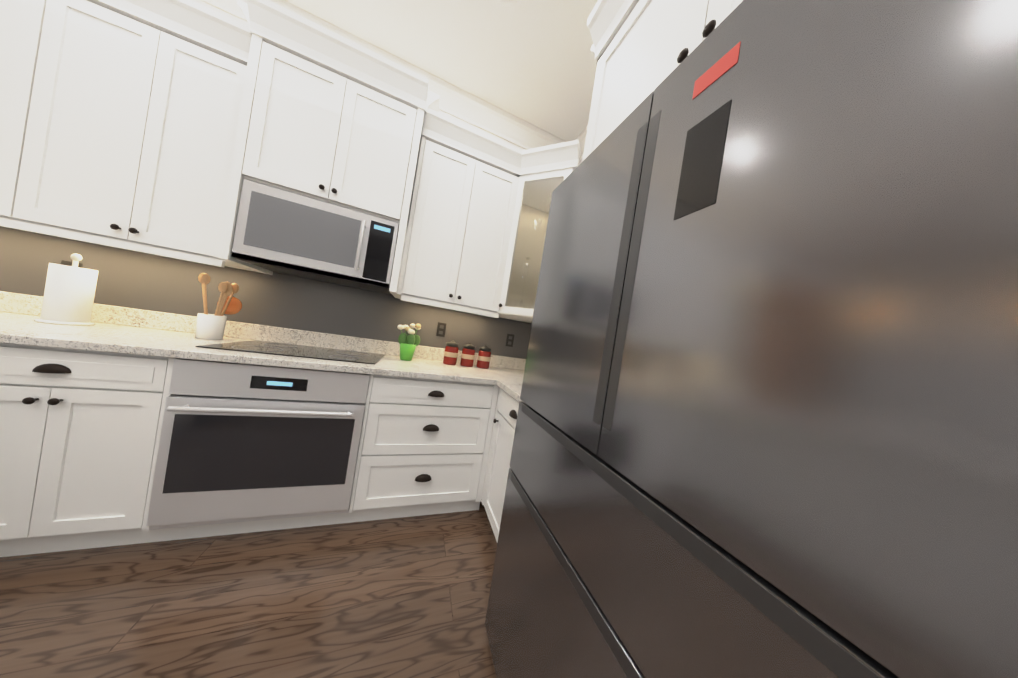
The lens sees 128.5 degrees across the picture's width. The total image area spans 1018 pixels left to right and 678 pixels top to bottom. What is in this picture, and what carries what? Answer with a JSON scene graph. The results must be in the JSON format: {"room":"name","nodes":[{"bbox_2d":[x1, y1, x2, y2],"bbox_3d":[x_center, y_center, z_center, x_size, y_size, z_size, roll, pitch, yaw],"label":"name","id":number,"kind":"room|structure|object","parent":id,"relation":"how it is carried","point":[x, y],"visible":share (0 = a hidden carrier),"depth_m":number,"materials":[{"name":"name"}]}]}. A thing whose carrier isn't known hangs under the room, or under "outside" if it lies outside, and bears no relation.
{"room":"kitchen","nodes":[
{"label":"kitchen","id":0,"kind":"room"},
{"bbox_2d":[0,499,496,677],"bbox_3d":[-1.710,0.957,-2.364,10.200,0.060,7.910,9,0,-20],"label":"floor","id":1,"kind":"structure","parent":0,"point":[404,597],"depth_m":0.95,"materials":[{"name":"brown wood"}]},
{"bbox_2d":[0,343,183,556],"bbox_3d":[-1.959,0.447,1.241,0.707,0.876,0.616,9,0,-20],"label":"base cabinet","id":2,"kind":"object","parent":1,"relation":"on","point":[80,432],"depth_m":1.00,"materials":[{"name":"white wood"}]},
{"bbox_2d":[146,358,369,529],"bbox_3d":[-1.251,0.501,1.440,0.755,0.756,0.642,9,0,-20],"label":"oven","id":3,"kind":"object","parent":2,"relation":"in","point":[239,442],"visible":0.88,"depth_m":1.17,"materials":[{"name":"grey metal"}]},
{"bbox_2d":[344,374,498,522],"bbox_3d":[-0.573,0.665,1.759,0.766,0.876,0.616,9,0,-20],"label":"base cabinet","id":4,"kind":"object","parent":1,"relation":"on","point":[424,447],"depth_m":1.46,"materials":[{"name":"white wood"}]},
{"bbox_2d":[481,387,518,542],"bbox_3d":[0.136,0.775,1.712,0.647,0.876,1.203,9,0,-20],"label":"base cabinet","id":5,"kind":"object","parent":1,"relation":"on","point":[500,451],"visible":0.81,"depth_m":1.42,"materials":[{"name":"white wood"}]},
{"bbox_2d":[485,0,1017,677],"bbox_3d":[0.520,0.372,0.679,0.716,1.790,0.905,9,0,-20],"label":"refrigerator","id":6,"kind":"object","parent":1,"relation":"on","point":[767,420],"visible":1,"depth_m":0.30,"materials":[{"name":"grey metal"}]},
{"bbox_3d":[-2.203,0.408,-0.251,0.891,0.876,3.243,9,0,-20],"label":"base cabinet","id":7,"kind":"object","parent":1,"relation":"on","visible":0},
{"bbox_2d":[0,291,525,384],"bbox_3d":[-1.482,0.004,1.364,4.112,0.140,0.667,9,0,-20],"label":"countertop","id":8,"kind":"structure","parent":7,"relation":"on","point":[119,329],"depth_m":1.34,"materials":[{"name":"stone"}]},
{"bbox_2d":[34,254,97,325],"bbox_3d":[-2.210,-0.256,1.240,0.150,0.355,0.150,9,0,-20],"label":"paper towel","id":9,"kind":"object","parent":8,"relation":"on","point":[69,295],"visible":1,"depth_m":1.21,"materials":[{"name":"white paper"}]},
{"bbox_2d":[195,273,241,339],"bbox_3d":[-1.706,-0.185,1.428,0.196,0.372,0.110,9,0,-20],"label":"utensil crock","id":10,"kind":"object","parent":8,"relation":"on","point":[210,326],"visible":1,"depth_m":1.41,"materials":[{"name":"white ceramic"}]},
{"bbox_2d":[196,340,384,364],"bbox_3d":[-1.208,0.077,1.507,0.760,0.008,0.460,9,0,-20],"label":"cooktop","id":11,"kind":"object","parent":8,"relation":"in","point":[272,348],"visible":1,"depth_m":1.43,"materials":[{"name":"black glass"}]},
{"bbox_2d":[397,324,420,360],"bbox_3d":[-0.738,0.015,1.793,0.165,0.276,0.114,9,0,-20],"label":"flower pot","id":12,"kind":"object","parent":8,"relation":"on","point":[409,343],"visible":1,"depth_m":1.76,"materials":[{"name":"green ceramic"}]},
{"bbox_2d":[443,341,458,364],"bbox_3d":[-0.454,0.105,1.934,0.106,0.187,0.106,9,0,-20],"label":"canister","id":13,"kind":"object","parent":8,"relation":"on","point":[451,352],"visible":1,"depth_m":1.89,"materials":[{"name":"red"}]},
{"bbox_2d":[460,343,475,366],"bbox_3d":[-0.329,0.124,1.980,0.106,0.187,0.106,9,0,-20],"label":"canister","id":14,"kind":"object","parent":8,"relation":"on","point":[468,355],"visible":1,"depth_m":1.94,"materials":[{"name":"red"}]},
{"bbox_2d":[476,345,490,368],"bbox_3d":[-0.204,0.144,2.027,0.106,0.187,0.106,9,0,-20],"label":"canister","id":15,"kind":"object","parent":8,"relation":"on","point":[484,357],"visible":1,"depth_m":1.98,"materials":[{"name":"red"}]},
{"bbox_2d":[496,363,525,401],"bbox_3d":[0.325,0.286,1.410,0.651,0.140,0.515,9,0,-20],"label":"countertop","id":16,"kind":"structure","parent":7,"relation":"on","point":[509,376],"depth_m":1.70,"materials":[{"name":"stone"}]},
{"bbox_2d":[192,0,525,149],"bbox_3d":[-3.512,-0.896,1.000,8.655,3.050,0.130,9,0,-20],"label":"wall","id":17,"kind":"structure","parent":0,"point":[247,24],"depth_m":1.97,"materials":[{"name":"paint"}]},
{"bbox_2d":[0,0,107,245],"bbox_3d":[-2.443,-1.165,1.122,0.753,1.188,0.335,9,0,-20],"label":"upper cabinet","id":18,"kind":"object","parent":17,"relation":"attached to","point":[31,31],"depth_m":1.07,"materials":[{"name":"white wood"}]},
{"bbox_2d":[32,0,267,273],"bbox_3d":[-1.841,-1.071,1.347,0.777,1.188,0.335,9,0,-20],"label":"upper cabinet","id":19,"kind":"object","parent":17,"relation":"attached to","point":[164,128],"depth_m":1.19,"materials":[{"name":"white wood"}]},
{"bbox_2d":[0,226,531,358],"bbox_3d":[-1.319,-0.198,1.770,3.592,0.550,0.002,9,0,-20],"label":"backsplash","id":20,"kind":"structure","parent":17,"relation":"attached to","point":[137,280],"depth_m":1.62,"materials":[{"name":"grey"}]},
{"bbox_2d":[61,260,81,267],"bbox_3d":[-2.418,-0.368,1.353,0.070,0.115,0.008,9,0,-20],"label":"electrical outlet","id":21,"kind":"object","parent":20,"relation":"attached to","point":[67,263],"visible":0.19,"depth_m":1.35,"materials":[{"name":"black plastic"}]},
{"bbox_2d":[436,322,445,336],"bbox_3d":[-0.565,-0.078,2.047,0.070,0.115,0.008,9,0,-20],"label":"electrical outlet","id":22,"kind":"object","parent":20,"relation":"attached to","point":[441,329],"visible":1,"depth_m":2.04,"materials":[{"name":"black plastic"}]},
{"bbox_2d":[505,334,513,346],"bbox_3d":[0.009,0.012,2.262,0.070,0.115,0.008,9,0,-20],"label":"electrical outlet","id":23,"kind":"object","parent":20,"relation":"attached to","point":[509,340],"visible":1,"depth_m":2.26,"materials":[{"name":"black plastic"}]},
{"bbox_2d":[224,0,431,243],"bbox_3d":[-1.036,-1.217,1.591,0.840,0.850,0.415,9,0,-20],"label":"upper cabinet","id":24,"kind":"object","parent":17,"relation":"attached to","point":[314,116],"depth_m":1.37,"materials":[{"name":"white wood"}]},
{"bbox_2d":[231,179,398,294],"bbox_3d":[-1.126,-0.586,1.569,0.747,0.410,0.458,9,0,-20],"label":"microwave","id":25,"kind":"object","parent":24,"relation":"attached to","point":[277,230],"visible":0.98,"depth_m":1.40,"materials":[{"name":"grey metal"}]},
{"bbox_2d":[201,0,565,149],"bbox_3d":[-3.308,-2.334,0.870,8.525,0.144,0.101,9,0,-20],"label":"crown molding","id":26,"kind":"structure","parent":17,"relation":"attached to","point":[461,104],"depth_m":1.97,"materials":[{"name":"white wood"}]},
{"bbox_2d":[396,112,467,310],"bbox_3d":[-0.504,-0.861,1.848,0.426,1.188,0.335,9,0,-20],"label":"upper cabinet","id":27,"kind":"object","parent":17,"relation":"attached to","point":[422,278],"depth_m":1.67,"materials":[{"name":"white wood"}]},
{"bbox_2d":[444,128,527,315],"bbox_3d":[-0.202,-0.814,1.943,0.441,1.188,0.368,9,0,-20],"label":"upper cabinet","id":28,"kind":"object","parent":17,"relation":"attached to","point":[492,168],"depth_m":1.79,"materials":[{"name":"white wood"}]},
{"bbox_2d":[500,148,578,315],"bbox_3d":[0.186,-0.720,1.788,0.303,1.003,0.305,9,0,-20],"label":"upper cabinet","id":29,"kind":"object","parent":17,"relation":"attached to","point":[543,171],"depth_m":1.86,"materials":[{"name":"white wood"}]},
{"bbox_2d":[576,125,587,161],"bbox_3d":[1.119,-1.641,0.896,0.101,0.144,2.940,9,0,-20],"label":"crown molding","id":30,"kind":"structure","parent":17,"relation":"attached to","point":[582,137],"depth_m":2.15,"materials":[{"name":"white wood"}]},
{"bbox_2d":[285,0,597,141],"bbox_3d":[-1.227,-2.126,-2.361,10.200,0.080,7.910,9,0,-20],"label":"ceiling","id":31,"kind":"structure","parent":0,"point":[533,62],"depth_m":1.61,"materials":[{"name":"paint"}]},
{"bbox_2d":[496,0,518,6],"bbox_3d":[-0.016,-1.889,1.310,0.176,0.006,0.176,9,0,-20],"label":"recessed light","id":32,"kind":"object","parent":31,"relation":"in","point":[507,3],"visible":1,"depth_m":1.38,"materials":[{"name":"white"}]},
{"bbox_2d":[582,0,742,161],"bbox_3d":[0.797,-0.931,0.706,0.616,0.650,0.950,9,0,-20],"label":"upper cabinet","id":33,"kind":"object","parent":0,"relation":"attached to","point":[641,50],"depth_m":0.82,"materials":[{"name":"white wood"}]}
]}

